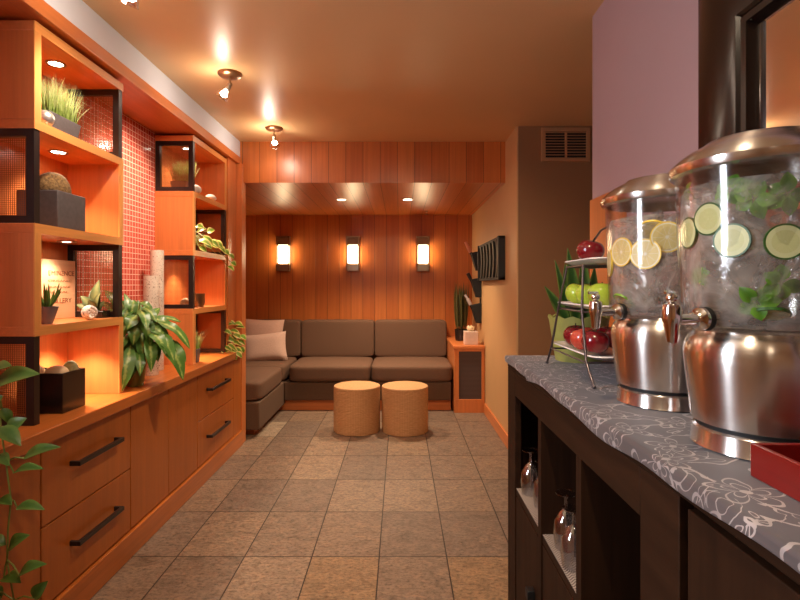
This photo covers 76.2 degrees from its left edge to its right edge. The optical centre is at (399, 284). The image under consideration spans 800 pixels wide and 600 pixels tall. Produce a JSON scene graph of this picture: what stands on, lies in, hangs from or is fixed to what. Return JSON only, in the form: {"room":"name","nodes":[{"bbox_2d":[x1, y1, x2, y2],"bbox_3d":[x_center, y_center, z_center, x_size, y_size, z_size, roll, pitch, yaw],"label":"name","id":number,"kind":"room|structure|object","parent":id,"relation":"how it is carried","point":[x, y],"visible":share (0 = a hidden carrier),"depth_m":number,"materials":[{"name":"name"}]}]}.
{"room":"spa waiting lounge","nodes":[
{"label":"spa waiting lounge","id":0,"kind":"room"},
{"bbox_2d":[15,97,154,410],"bbox_3d":[-1.560,0.058,2.490,0.100,2.345,3.080,0,0,0],"label":"wall","id":1,"kind":"structure","parent":0,"point":[138,141],"depth_m":2.89,"materials":[{"name":"red tile"}]},
{"bbox_2d":[0,74,67,410],"bbox_3d":[-1.509,-0.223,2.060,0.002,1.427,0.570,0,0,0],"label":"trim","id":2,"kind":"structure","parent":1,"relation":"attached to","point":[53,347],"depth_m":2.17,"materials":[{"name":"tile"}]},
{"bbox_2d":[0,0,240,163],"bbox_3d":[-1.375,-0.964,0.885,0.270,0.056,6.170,0,0,0],"label":"trim","id":3,"kind":"structure","parent":1,"relation":"attached to","point":[141,102],"depth_m":2.42,"materials":[{"name":"orange wood"}]},
{"bbox_2d":[44,0,239,156],"bbox_3d":[-1.377,-1.054,0.885,0.265,0.123,6.170,0,0,0],"label":"trim","id":4,"kind":"structure","parent":1,"relation":"attached to","point":[77,12],"depth_m":2.39,"materials":[{"name":"white paint"}]},
{"bbox_2d":[53,430,242,599],"bbox_3d":[-1.360,1.173,0.865,0.300,0.114,6.130,0,0,0],"label":"baseboard","id":5,"kind":"structure","parent":1,"relation":"attached to","point":[88,583],"depth_m":2.41,"materials":[{"name":"brown wood"}]},
{"bbox_2d":[232,357,240,436],"bbox_3d":[-1.365,0.830,3.838,0.284,0.571,0.182,0,0,0],"label":"filler panel","id":6,"kind":"object","parent":5,"relation":"on","point":[236,398],"visible":0.24,"depth_m":3.81,"materials":[{"name":"brown wood"}]},
{"bbox_2d":[155,133,186,301],"bbox_3d":[-1.509,-0.223,3.441,0.002,1.427,0.602,0,0,0],"label":"trim","id":7,"kind":"structure","parent":1,"relation":"attached to","point":[167,150],"depth_m":3.38,"materials":[{"name":"tile"}]},
{"bbox_2d":[198,158,235,350],"bbox_3d":[-1.386,-0.222,3.837,0.248,1.428,0.185,0,0,0],"label":"trim","id":8,"kind":"structure","parent":1,"relation":"attached to","point":[231,166],"depth_m":3.80,"materials":[{"name":"orange wood"}]},
{"bbox_2d":[236,164,245,442],"bbox_3d":[-1.684,0.058,3.980,0.932,2.345,0.100,0,0,0],"label":"trim","id":9,"kind":"structure","parent":1,"relation":"attached to","point":[240,185],"depth_m":3.93,"materials":[{"name":"orange wood"}]},
{"bbox_2d":[240,142,504,183],"bbox_3d":[-0.665,-0.956,3.985,2.970,0.319,0.030,0,0,0],"label":"soffit","id":10,"kind":"structure","parent":1,"relation":"attached to","point":[263,162],"depth_m":3.97,"materials":[{"name":"brown wood"}]},
{"bbox_2d":[90,406,507,599],"bbox_3d":[0.000,1.280,1.850,4.400,0.100,8.300,0,0,0],"label":"floor","id":11,"kind":"structure","parent":0,"point":[303,509],"depth_m":2.64,"materials":[{"name":"tile"}]},
{"bbox_2d":[0,454,39,599],"bbox_3d":[-1.365,0.830,1.167,0.285,0.572,1.133,0,0,0],"label":"base cabinet","id":12,"kind":"object","parent":11,"relation":"on","point":[24,485],"visible":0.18,"depth_m":1.65,"materials":[{"name":"brown wood"}]},
{"bbox_2d":[0,352,243,464],"bbox_3d":[-1.352,0.517,2.264,0.310,0.050,3.329,0,0,0],"label":"countertop","id":13,"kind":"structure","parent":12,"relation":"on","point":[98,406],"depth_m":2.14,"materials":[{"name":"brown wood"}]},
{"bbox_2d":[0,360,59,599],"bbox_3d":[-1.254,0.705,1.393,0.268,0.972,0.514,0,0,43],"label":"trailing vine","id":14,"kind":"object","parent":13,"relation":"on","point":[10,433],"visible":1,"depth_m":1.49,"materials":[{"name":"plant"}]},
{"bbox_2d":[17,368,84,413],"bbox_3d":[-1.373,0.415,2.016,0.173,0.154,0.142,0,0,0],"label":"box","id":15,"kind":"object","parent":13,"relation":"on","point":[60,393],"visible":0.7,"depth_m":1.95,"materials":[{"name":"paint"}]},
{"bbox_2d":[0,20,122,425],"bbox_3d":[-1.390,-0.215,2.060,0.236,1.413,0.570,0,0,0],"label":"shelving unit","id":16,"kind":"object","parent":13,"relation":"on","point":[95,174],"visible":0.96,"depth_m":1.91,"materials":[{"name":"orange wood"}]},
{"bbox_2d":[17,190,84,230],"bbox_3d":[-1.366,-0.287,2.003,0.158,0.142,0.170,0,0,0],"label":"planter box","id":17,"kind":"object","parent":16,"relation":"on","point":[58,208],"visible":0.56,"depth_m":1.94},
{"bbox_2d":[40,172,71,193],"bbox_3d":[-1.366,-0.377,2.002,0.129,0.131,0.131,0,0,0],"label":"moss ball","id":18,"kind":"object","parent":17,"relation":"in","point":[48,180],"visible":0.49,"depth_m":1.97,"materials":[{"name":"plant"}]},
{"bbox_2d":[41,284,61,323],"bbox_3d":[-1.325,0.068,1.915,0.088,0.155,0.076,0,0,-42],"label":"potted succulent","id":19,"kind":"object","parent":16,"relation":"on","point":[48,311],"visible":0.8,"depth_m":1.90,"materials":[{"name":"green plant"}]},
{"bbox_2d":[41,306,58,323],"bbox_3d":[-1.325,0.113,1.915,0.076,0.065,0.076,0,0,0],"label":"pot","id":20,"kind":"object","parent":19,"relation":"attached to","point":[48,313],"depth_m":1.90,"materials":[{"name":"ceramic"}]},
{"bbox_2d":[41,259,74,318],"bbox_3d":[-1.476,0.019,2.170,0.015,0.254,0.279,0,0,0],"label":"plaque","id":21,"kind":"object","parent":16,"relation":"on","point":[53,272],"visible":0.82,"depth_m":2.21,"materials":[{"name":"paper"}]},
{"bbox_2d":[41,75,86,137],"bbox_3d":[-1.347,-0.687,1.976,0.209,0.215,0.311,0,0,-8],"label":"planter","id":22,"kind":"object","parent":16,"relation":"on","point":[63,114],"visible":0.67,"depth_m":1.96,"materials":[{"name":"plant"}]},
{"bbox_2d":[81,305,97,319],"bbox_3d":[-1.300,0.115,2.135,0.060,0.060,0.061,0,0,0],"label":"ball","id":23,"kind":"object","parent":16,"relation":"on","point":[93,314],"visible":1,"depth_m":2.12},
{"bbox_2d":[77,280,109,317],"bbox_3d":[-1.365,0.061,2.257,0.120,0.168,0.086,0,0,0],"label":"leafy plant","id":24,"kind":"object","parent":16,"relation":"on","point":[93,299],"visible":0.78,"depth_m":2.25,"materials":[{"name":"green plant"}]},
{"bbox_2d":[104,291,189,390],"bbox_3d":[-1.249,0.259,2.509,0.453,0.469,0.330,0,0,41],"label":"lily","id":25,"kind":"object","parent":13,"relation":"on","point":[147,336],"visible":0.91,"depth_m":2.42,"materials":[{"name":"plant"}]},
{"bbox_2d":[126,357,146,386],"bbox_3d":[-1.300,0.406,2.500,0.116,0.170,0.116,0,0,0],"label":"pot","id":26,"kind":"object","parent":25,"relation":"attached to","point":[137,380],"depth_m":2.47,"materials":[{"name":"ceramic"}]},
{"bbox_2d":[143,276,158,375],"bbox_3d":[-1.362,0.221,2.790,0.077,0.542,0.077,0,0,0],"label":"vase","id":27,"kind":"object","parent":13,"relation":"on","point":[150,283],"visible":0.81,"depth_m":2.76,"materials":[{"name":"beige ceramic"}]},
{"bbox_2d":[150,250,163,370],"bbox_3d":[-1.405,0.145,2.950,0.073,0.692,0.073,0,0,0],"label":"vase","id":28,"kind":"object","parent":13,"relation":"on","point":[156,256],"visible":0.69,"depth_m":2.93,"materials":[{"name":"beige ceramic"}]},
{"bbox_2d":[155,135,226,364],"bbox_3d":[-1.390,-0.215,3.441,0.236,1.413,0.602,0,0,0],"label":"shelving unit","id":29,"kind":"object","parent":13,"relation":"on","point":[178,210],"visible":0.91,"depth_m":3.15,"materials":[{"name":"orange wood"}]},
{"bbox_2d":[196,223,235,270],"bbox_3d":[-1.238,-0.247,3.459,0.268,0.293,0.494,0,0,31],"label":"pothos","id":30,"kind":"object","parent":29,"relation":"on","point":[208,242],"visible":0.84,"depth_m":3.34,"materials":[{"name":"plant"}]},
{"bbox_2d":[221,320,245,359],"bbox_3d":[-1.292,0.405,3.787,0.291,0.288,0.168,0,0,13],"label":"pothos","id":31,"kind":"object","parent":13,"relation":"on","point":[231,347],"visible":0.66,"depth_m":3.77,"materials":[{"name":"plant"}]},
{"bbox_2d":[40,407,129,599],"bbox_3d":[-1.345,0.830,2.025,0.325,0.572,0.572,0,0,0],"label":"base cabinet","id":32,"kind":"object","parent":11,"relation":"on","point":[85,481],"visible":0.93,"depth_m":1.95,"materials":[{"name":"brown wood"}]},
{"bbox_2d":[129,377,196,528],"bbox_3d":[-1.365,0.830,2.695,0.285,0.572,0.758,0,0,0],"label":"base cabinet","id":33,"kind":"object","parent":11,"relation":"on","point":[163,426],"visible":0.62,"depth_m":2.61,"materials":[{"name":"brown wood"}]},
{"bbox_2d":[197,361,232,467],"bbox_3d":[-1.345,0.830,3.412,0.325,0.572,0.665,0,0,0],"label":"base cabinet","id":34,"kind":"object","parent":11,"relation":"on","point":[215,386],"visible":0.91,"depth_m":3.34,"materials":[{"name":"brown wood"}]},
{"bbox_2d":[246,319,451,433],"bbox_3d":[-0.765,0.809,4.947,2.560,0.842,1.695,0,0,0],"label":"sofa","id":35,"kind":"object","parent":11,"relation":"on","point":[336,351],"visible":0.6,"depth_m":5.05,"materials":[{"name":"brown fabric"}]},
{"bbox_2d":[246,366,281,400],"bbox_3d":[-1.512,0.858,4.522,0.775,0.175,0.845,0,0,0],"label":"seat cushion","id":36,"kind":"object","parent":35,"relation":"on","point":[262,382],"depth_m":4.38,"materials":[{"name":"brown fabric"}]},
{"bbox_2d":[246,319,283,334],"bbox_3d":[-1.490,0.575,5.502,0.472,0.425,0.169,0,0,0],"label":"throw pillow","id":37,"kind":"object","parent":35,"relation":"on","point":[253,327],"visible":0.32,"depth_m":5.47,"materials":[{"name":"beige fabric"}]},
{"bbox_2d":[246,331,287,360],"bbox_3d":[-1.400,0.645,5.262,0.485,0.329,0.178,0,0,-7],"label":"throw pillow","id":38,"kind":"object","parent":35,"relation":"on","point":[271,346],"visible":0.89,"depth_m":5.20,"materials":[{"name":"beige fabric"}]},
{"bbox_2d":[246,357,296,380],"bbox_3d":[-1.510,0.858,5.285,0.780,0.175,0.670,0,0,0],"label":"seat cushion","id":39,"kind":"object","parent":35,"relation":"on","point":[284,365],"depth_m":5.06,"materials":[{"name":"brown fabric"}]},
{"bbox_2d":[252,319,301,356],"bbox_3d":[-1.488,0.589,5.692,0.785,0.402,0.185,0,0,0],"label":"cushion","id":40,"kind":"object","parent":35,"relation":"on","point":[293,327],"depth_m":5.60,"materials":[{"name":"brown fabric"}]},
{"bbox_2d":[289,356,372,381],"bbox_3d":[-0.689,0.858,5.277,0.802,0.175,0.685,0,0,0],"label":"seat cushion","id":41,"kind":"object","parent":35,"relation":"on","point":[308,368],"depth_m":4.95,"materials":[{"name":"brown fabric"}]},
{"bbox_2d":[301,319,374,356],"bbox_3d":[-0.687,0.589,5.692,0.806,0.402,0.185,0,0,0],"label":"cushion","id":42,"kind":"object","parent":35,"relation":"on","point":[319,337],"depth_m":5.60,"materials":[{"name":"brown fabric"}]},
{"bbox_2d":[375,319,446,356],"bbox_3d":[0.117,0.589,5.692,0.795,0.402,0.185,0,0,0],"label":"cushion","id":43,"kind":"object","parent":35,"relation":"on","point":[393,337],"depth_m":5.60,"materials":[{"name":"brown fabric"}]},
{"bbox_2d":[371,356,451,381],"bbox_3d":[0.116,0.858,5.277,0.799,0.175,0.685,0,0,0],"label":"seat cushion","id":44,"kind":"object","parent":35,"relation":"on","point":[383,368],"depth_m":4.95,"materials":[{"name":"brown fabric"}]},
{"bbox_2d":[334,381,379,436],"bbox_3d":[-0.365,1.037,4.330,0.395,0.386,0.395,0,0,0],"label":"ottoman","id":45,"kind":"object","parent":11,"relation":"on","point":[356,403],"visible":1,"depth_m":4.17,"materials":[{"name":"fabric"}]},
{"bbox_2d":[382,381,427,436],"bbox_3d":[0.042,1.037,4.320,0.395,0.386,0.395,0,0,-19],"label":"ottoman","id":46,"kind":"object","parent":11,"relation":"on","point":[404,403],"visible":1,"depth_m":4.15,"materials":[{"name":"fabric"}]},
{"bbox_2d":[446,337,484,412],"bbox_3d":[0.666,0.907,5.345,0.303,0.645,0.900,0,0,0],"label":"base cabinet","id":47,"kind":"object","parent":11,"relation":"on","point":[467,362],"visible":0.89,"depth_m":4.91,"materials":[{"name":"orange wood"}]},
{"bbox_2d":[454,282,468,340],"bbox_3d":[0.646,0.270,5.385,0.159,0.628,0.150,0,0,0],"label":"plant","id":48,"kind":"object","parent":47,"relation":"on","point":[460,303],"visible":0.98,"depth_m":5.35,"materials":[{"name":"green plant"}]},
{"bbox_2d":[463,325,477,344],"bbox_3d":[0.697,0.489,5.030,0.130,0.189,0.130,0,0,0],"label":"tissue box","id":49,"kind":"object","parent":47,"relation":"on","point":[470,337],"visible":1,"depth_m":4.96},
{"bbox_2d":[508,367,696,599],"bbox_3d":[0.563,0.751,1.179,0.442,0.958,1.043,0,0,0],"label":"bar cabinet","id":50,"kind":"object","parent":11,"relation":"on","point":[631,528],"visible":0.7,"depth_m":1.01,"materials":[{"name":"brown wood"}]},
{"bbox_2d":[516,488,537,525],"bbox_3d":[0.568,0.637,1.464,0.407,0.002,0.265,0,0,0],"label":"liner","id":51,"kind":"object","parent":50,"relation":"on","point":[527,496],"visible":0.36,"depth_m":1.51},
{"bbox_2d":[516,479,537,533],"bbox_3d":[0.568,0.648,1.505,0.408,0.020,0.350,0,0,0],"label":"shelf","id":52,"kind":"object","parent":50,"relation":"attached to","point":[526,483],"depth_m":1.54,"materials":[{"name":"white wood"}]},
{"bbox_2d":[543,534,575,592],"bbox_3d":[0.568,0.637,1.173,0.407,0.002,0.257,0,0,0],"label":"liner","id":53,"kind":"object","parent":50,"relation":"on","point":[568,547],"visible":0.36,"depth_m":1.22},
{"bbox_2d":[560,506,575,565],"bbox_3d":[0.392,0.569,1.150,0.060,0.133,0.060,0,0,0],"label":"stemmed glass","id":54,"kind":"object","parent":53,"relation":"on","point":[562,506],"visible":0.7,"depth_m":1.16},
{"bbox_2d":[560,523,572,565],"bbox_3d":[0.392,0.588,1.150,0.060,0.096,0.060,0,0,0],"label":"bowl","id":55,"kind":"object","parent":54,"relation":"attached to","point":[572,523],"depth_m":1.16,"materials":[{"name":"clear glass"}]},
{"bbox_2d":[543,536,575,599],"bbox_3d":[0.568,0.648,1.173,0.408,0.020,0.259,0,0,0],"label":"shelf","id":56,"kind":"object","parent":50,"relation":"attached to","point":[548,552],"depth_m":1.16,"materials":[{"name":"white wood"}]},
{"bbox_2d":[508,364,799,584],"bbox_3d":[0.572,0.256,0.853,0.424,0.032,1.705,0,0,0],"label":"countertop","id":57,"kind":"structure","parent":50,"relation":"on","point":[760,550],"depth_m":0.54,"materials":[{"name":"stone"}]},
{"bbox_2d":[505,355,799,573],"bbox_3d":[0.566,0.253,0.858,0.434,0.034,1.716,0,0,0],"label":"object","id":58,"kind":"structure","parent":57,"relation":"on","point":[724,486],"depth_m":0.72,"materials":[{"name":"grey fabric"}]},
{"bbox_2d":[544,248,612,362],"bbox_3d":[0.562,0.061,1.605,0.186,0.350,0.186,0,0,-43],"label":"snake plant","id":59,"kind":"object","parent":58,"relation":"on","point":[566,318],"visible":0.48,"depth_m":1.57,"materials":[{"name":"green plant"}]},
{"bbox_2d":[545,225,663,388],"bbox_3d":[0.548,0.039,1.345,0.225,0.393,0.381,0,0,0],"label":"tiered stand","id":60,"kind":"object","parent":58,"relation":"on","point":[583,267],"visible":0.59,"depth_m":1.28,"materials":[{"name":"metal"}]},
{"bbox_2d":[553,341,613,360],"bbox_3d":[0.548,0.173,1.345,0.208,0.014,0.336,0,0,0],"label":"square plate","id":61,"kind":"object","parent":60,"relation":"on","point":[608,354],"visible":0.33,"depth_m":1.31,"materials":[{"name":"white ceramic"}]},
{"bbox_2d":[570,326,592,349],"bbox_3d":[0.487,0.140,1.355,0.068,0.064,0.069,0,0,26],"label":"apple","id":62,"kind":"object","parent":61,"relation":"on","point":[575,337],"visible":0.41,"depth_m":1.34,"materials":[{"name":"food"}]},
{"bbox_2d":[581,329,610,352],"bbox_3d":[0.490,0.139,1.278,0.069,0.064,0.069,0,0,18],"label":"apple","id":63,"kind":"object","parent":61,"relation":"on","point":[596,341],"visible":0.91,"depth_m":1.25,"materials":[{"name":"food"}]},
{"bbox_2d":[565,257,632,265],"bbox_3d":[0.548,-0.060,1.345,0.164,0.014,0.250,0,0,0],"label":"square plate","id":64,"kind":"object","parent":60,"relation":"on","point":[594,260],"visible":0.43,"depth_m":1.29,"materials":[{"name":"white ceramic"}]},
{"bbox_2d":[576,238,604,258],"bbox_3d":[0.512,-0.093,1.372,0.072,0.067,0.072,0,0,26],"label":"apple","id":65,"kind":"object","parent":64,"relation":"on","point":[585,248],"visible":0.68,"depth_m":1.34,"materials":[{"name":"food"}]},
{"bbox_2d":[557,301,662,310],"bbox_3d":[0.548,0.055,1.345,0.192,0.014,0.300,0,0,0],"label":"square plate","id":66,"kind":"object","parent":60,"relation":"on","point":[638,306],"visible":0.52,"depth_m":1.22,"materials":[{"name":"white ceramic"}]},
{"bbox_2d":[565,283,580,303],"bbox_3d":[0.492,0.024,1.415,0.065,0.060,0.066,0,0,26],"label":"apple","id":67,"kind":"object","parent":66,"relation":"on","point":[570,291],"visible":0.44,"depth_m":1.40,"materials":[{"name":"food"}]},
{"bbox_2d":[575,282,591,304],"bbox_3d":[0.497,0.022,1.345,0.066,0.062,0.066,0,0,27],"label":"apple","id":68,"kind":"object","parent":66,"relation":"on","point":[586,286],"visible":0.54,"depth_m":1.33,"materials":[{"name":"food"}]},
{"bbox_2d":[588,282,615,304],"bbox_3d":[0.503,0.023,1.273,0.066,0.062,0.065,0,0,28],"label":"apple","id":69,"kind":"object","parent":66,"relation":"on","point":[605,293],"visible":0.66,"depth_m":1.25,"materials":[{"name":"food"}]},
{"bbox_2d":[588,173,732,412],"bbox_3d":[0.522,0.007,1.034,0.270,0.458,0.243,0,0,19],"label":"dispenser","id":70,"kind":"object","parent":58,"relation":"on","point":[649,370],"visible":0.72,"depth_m":0.97,"materials":[{"name":"silver metal"}]},
{"bbox_2d":[589,300,602,328],"bbox_3d":[0.380,0.058,0.990,0.025,0.055,0.025,0,0,0],"label":"tap","id":71,"kind":"object","parent":70,"relation":"on","point":[595,306],"depth_m":0.98,"materials":[{"name":"silver metal"}]},
{"bbox_2d":[609,220,726,316],"bbox_3d":[0.535,-0.035,1.030,0.210,0.192,0.210,0,0,0],"label":"water","id":72,"kind":"object","parent":70,"relation":"on","point":[627,284],"visible":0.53,"depth_m":1.01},
{"bbox_2d":[611,237,631,266],"bbox_3d":[0.436,-0.065,1.001,0.004,0.057,0.057,0,0,-16],"label":"lemon slice","id":73,"kind":"object","parent":72,"relation":"in","point":[620,252],"visible":1,"depth_m":1.00,"materials":[{"name":"food"}]},
{"bbox_2d":[613,293,634,308],"bbox_3d":[0.445,0.032,1.012,0.037,0.030,0.044,0,0,-15],"label":"wedge","id":74,"kind":"object","parent":72,"relation":"in","point":[619,298],"visible":0.95,"depth_m":1.01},
{"bbox_2d":[630,239,661,268],"bbox_3d":[0.461,-0.058,0.958,0.004,0.057,0.057,0,0,-44],"label":"lemon slice","id":75,"kind":"object","parent":72,"relation":"in","point":[644,255],"visible":1,"depth_m":0.96,"materials":[{"name":"food"}]},
{"bbox_2d":[637,220,662,238],"bbox_3d":[0.479,-0.102,0.962,0.057,0.039,0.047,0,0,43],"label":"lemon slice","id":76,"kind":"object","parent":72,"relation":"in","point":[645,228],"visible":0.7,"depth_m":0.96,"materials":[{"name":"food"}]},
{"bbox_2d":[650,221,681,252],"bbox_3d":[0.490,-0.088,0.937,0.057,0.057,0.010,0,0,26],"label":"lemon slice","id":77,"kind":"object","parent":72,"relation":"in","point":[663,233],"visible":0.8,"depth_m":0.94,"materials":[{"name":"food"}]},
{"bbox_2d":[615,210,718,305],"bbox_3d":[0.532,-0.050,1.027,0.192,0.182,0.187,0,0,0],"label":"chunks","id":78,"kind":"object","parent":72,"relation":"in","point":[690,270],"visible":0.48,"depth_m":1.04,"materials":[{"name":"ice"}]},
{"bbox_2d":[605,213,730,319],"bbox_3d":[0.535,-0.051,1.030,0.225,0.236,0.225,0,0,0],"label":"jar","id":79,"kind":"object","parent":70,"relation":"on","point":[619,311],"depth_m":0.99,"materials":[{"name":"glass"}]},
{"bbox_2d":[662,126,799,460],"bbox_3d":[0.517,0.007,0.752,0.270,0.458,0.243,0,0,18],"label":"dispenser","id":80,"kind":"object","parent":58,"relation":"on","point":[743,386],"visible":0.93,"depth_m":0.69,"materials":[{"name":"silver metal"}]},
{"bbox_2d":[662,303,682,342],"bbox_3d":[0.376,0.052,0.704,0.025,0.055,0.025,0,0,0],"label":"tap","id":81,"kind":"object","parent":80,"relation":"on","point":[672,313],"depth_m":0.70,"materials":[{"name":"silver metal"}]},
{"bbox_2d":[680,196,799,331],"bbox_3d":[0.530,-0.042,0.748,0.210,0.204,0.210,0,0,0],"label":"water","id":82,"kind":"object","parent":80,"relation":"on","point":[728,211],"visible":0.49,"depth_m":0.71,"materials":[{"name":"liquid"}]},
{"bbox_2d":[680,217,698,248],"bbox_3d":[0.427,-0.077,0.753,0.004,0.046,0.046,0,0,3],"label":"cucumber slice","id":83,"kind":"object","parent":82,"relation":"in","point":[689,235],"visible":1,"depth_m":0.75,"materials":[{"name":"food"}]},
{"bbox_2d":[693,267,709,285],"bbox_3d":[0.437,-0.012,0.735,0.017,0.027,0.028,0,0,0],"label":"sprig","id":84,"kind":"object","parent":82,"relation":"in","point":[703,272],"visible":1,"depth_m":0.73,"materials":[{"name":"green plant"}]},
{"bbox_2d":[693,202,724,235],"bbox_3d":[0.432,-0.092,0.714,0.004,0.046,0.046,0,0,-20],"label":"cucumber slice","id":85,"kind":"object","parent":82,"relation":"in","point":[709,217],"visible":1,"depth_m":0.71,"materials":[{"name":"food"}]},
{"bbox_2d":[713,223,751,257],"bbox_3d":[0.447,-0.060,0.686,0.004,0.046,0.046,0,0,-37],"label":"cucumber slice","id":86,"kind":"object","parent":82,"relation":"in","point":[732,240],"visible":1,"depth_m":0.68,"materials":[{"name":"food"}]},
{"bbox_2d":[715,174,753,203],"bbox_3d":[0.455,-0.130,0.692,0.017,0.042,0.047,0,0,-37],"label":"sprig","id":87,"kind":"object","parent":82,"relation":"in","point":[738,184],"visible":1,"depth_m":0.69,"materials":[{"name":"green plant"}]},
{"bbox_2d":[689,170,799,303],"bbox_3d":[0.532,-0.065,0.749,0.179,0.187,0.184,0,0,-21],"label":"chunks","id":88,"kind":"object","parent":82,"relation":"in","point":[752,216],"visible":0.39,"depth_m":0.76,"materials":[{"name":"ice"}]},
{"bbox_2d":[734,179,777,218],"bbox_3d":[0.471,-0.114,0.675,0.049,0.053,0.016,0,0,43],"label":"sprig","id":89,"kind":"object","parent":82,"relation":"in","point":[758,208],"visible":1,"depth_m":0.67,"materials":[{"name":"green plant"}]},
{"bbox_2d":[738,286,781,320],"bbox_3d":[0.474,0.023,0.672,0.048,0.048,0.019,0,0,38],"label":"sprig","id":90,"kind":"object","parent":82,"relation":"in","point":[748,295],"visible":1,"depth_m":0.67,"materials":[{"name":"green plant"}]},
{"bbox_2d":[749,307,791,320],"bbox_3d":[0.489,0.038,0.674,0.046,0.020,0.045,0,0,34],"label":"cucumber slice","id":91,"kind":"object","parent":82,"relation":"in","point":[774,313],"visible":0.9,"depth_m":0.66,"materials":[{"name":"food"}]},
{"bbox_2d":[762,264,799,300],"bbox_3d":[0.496,-0.003,0.661,0.047,0.048,0.017,0,0,18],"label":"sprig","id":92,"kind":"object","parent":82,"relation":"in","point":[781,272],"visible":1,"depth_m":0.66,"materials":[{"name":"green plant"}]},
{"bbox_2d":[763,223,799,259],"bbox_3d":[0.492,-0.055,0.652,0.046,0.046,0.004,0,0,21],"label":"cucumber slice","id":93,"kind":"object","parent":82,"relation":"in","point":[781,241],"visible":1,"depth_m":0.65,"materials":[{"name":"food"}]},
{"bbox_2d":[767,172,799,215],"bbox_3d":[0.497,-0.117,0.660,0.045,0.056,0.017,0,0,19],"label":"sprig","id":94,"kind":"object","parent":82,"relation":"in","point":[789,204],"visible":1,"depth_m":0.66,"materials":[{"name":"green plant"}]},
{"bbox_2d":[751,443,799,501],"bbox_3d":[0.527,0.216,0.526,0.186,0.041,0.212,0,0,0],"label":"box","id":95,"kind":"object","parent":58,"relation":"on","point":[777,465],"visible":1,"depth_m":0.60,"materials":[{"name":"red wood"}]},
{"bbox_2d":[688,509,799,599],"bbox_3d":[0.572,0.751,0.319,0.424,0.958,0.638,0,0,0],"label":"bar cabinet","id":96,"kind":"object","parent":11,"relation":"on","point":[721,566],"visible":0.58,"depth_m":0.57,"materials":[{"name":"brown wood"}]},
{"bbox_2d":[82,0,603,141],"bbox_3d":[0.000,-1.165,0.850,4.400,0.100,6.300,0,0,0],"label":"ceiling","id":97,"kind":"structure","parent":0,"point":[314,70],"depth_m":2.53,"materials":[{"name":"beige paint"}]},
{"bbox_2d":[217,69,241,99],"bbox_3d":[-0.906,-1.040,2.690,0.140,0.149,0.124,0,0,0],"label":"ceiling spotlight","id":98,"kind":"object","parent":97,"relation":"attached to","point":[228,74],"visible":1,"depth_m":2.68,"materials":[{"name":"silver metal"}]},
{"bbox_2d":[246,215,471,360],"bbox_3d":[-0.625,0.215,5.850,3.050,2.030,0.100,0,0,0],"label":"wall","id":99,"kind":"structure","parent":0,"point":[388,284],"depth_m":5.80,"materials":[{"name":"brown wood"}]},
{"bbox_2d":[276,236,290,270],"bbox_3d":[-1.315,-0.352,5.750,0.152,0.395,0.100,0,0,0],"label":"wall sconce","id":100,"kind":"object","parent":99,"relation":"attached to","point":[283,242],"visible":1,"depth_m":5.71,"materials":[{"name":"glass"}]},
{"bbox_2d":[346,236,359,270],"bbox_3d":[-0.530,-0.352,5.750,0.152,0.395,0.100,0,0,0],"label":"wall sconce","id":101,"kind":"object","parent":99,"relation":"attached to","point":[352,242],"visible":1,"depth_m":5.71,"materials":[{"name":"glass"}]},
{"bbox_2d":[416,236,429,270],"bbox_3d":[0.260,-0.352,5.750,0.152,0.395,0.100,0,0,0],"label":"wall sconce","id":102,"kind":"object","parent":99,"relation":"attached to","point":[423,242],"visible":1,"depth_m":5.71,"materials":[{"name":"glass"}]},
{"bbox_2d":[246,184,503,214],"bbox_3d":[-0.625,-0.833,4.950,3.050,0.074,1.900,0,0,0],"label":"ceiling","id":103,"kind":"structure","parent":0,"point":[261,199],"depth_m":4.69,"materials":[{"name":"brown wood"}]},
{"bbox_2d":[472,126,517,433],"bbox_3d":[0.870,0.058,4.689,0.100,2.345,2.221,0,0,0],"label":"wall","id":104,"kind":"structure","parent":0,"point":[497,330],"depth_m":4.16,"materials":[{"name":"beige paint"}]},
{"bbox_2d":[478,236,504,280],"bbox_3d":[0.792,-0.212,4.500,0.054,0.345,1.060,0,0,0],"label":"wall rack","id":105,"kind":"object","parent":104,"relation":"attached to","point":[491,254],"visible":1,"depth_m":4.24,"materials":[{"name":"metal"}]},
{"bbox_2d":[484,403,507,448],"bbox_3d":[0.811,1.180,4.228,0.017,0.100,1.305,0,0,0],"label":"baseboard","id":106,"kind":"structure","parent":104,"relation":"attached to","point":[495,423],"depth_m":4.24,"materials":[{"name":"orange wood"}]},
{"bbox_2d":[518,126,591,354],"bbox_3d":[1.510,0.058,3.630,1.380,2.345,0.100,0,0,0],"label":"wall","id":107,"kind":"structure","parent":0,"point":[554,198],"depth_m":3.58,"materials":[{"name":"brown paint"}]},
{"bbox_2d":[541,128,589,161],"bbox_3d":[1.163,-0.984,3.573,0.345,0.241,0.012,0,0,0],"label":"air vent","id":108,"kind":"object","parent":107,"relation":"in","point":[557,144],"visible":1,"depth_m":3.57,"materials":[{"name":"metal"}]},
{"bbox_2d":[592,0,754,326],"bbox_3d":[0.860,0.058,-0.090,0.120,2.345,4.420,0,0,0],"label":"wall","id":109,"kind":"structure","parent":0,"point":[645,52],"depth_m":1.66,"materials":[{"name":"paint"}]},
{"bbox_2d":[590,191,626,326],"bbox_3d":[0.855,0.439,1.963,0.130,1.583,0.326,0,0,0],"label":"trim","id":110,"kind":"structure","parent":109,"relation":"attached to","point":[598,215],"depth_m":1.94,"materials":[{"name":"brown wood"}]},
{"bbox_2d":[698,0,799,148],"bbox_3d":[0.772,-0.503,1.111,0.055,0.412,0.322,0,0,0],"label":"wall mirror","id":111,"kind":"object","parent":109,"relation":"attached to","point":[748,65],"depth_m":1.13,"materials":[{"name":"brown wood"}]},
{"bbox_2d":[759,0,799,235],"bbox_3d":[0.793,-0.340,0.383,0.010,0.476,1.481,0,0,0],"label":"mirror glass","id":112,"kind":"object","parent":111,"relation":"attached to","point":[779,25],"depth_m":1.06,"materials":[{"name":"silver mirror"}]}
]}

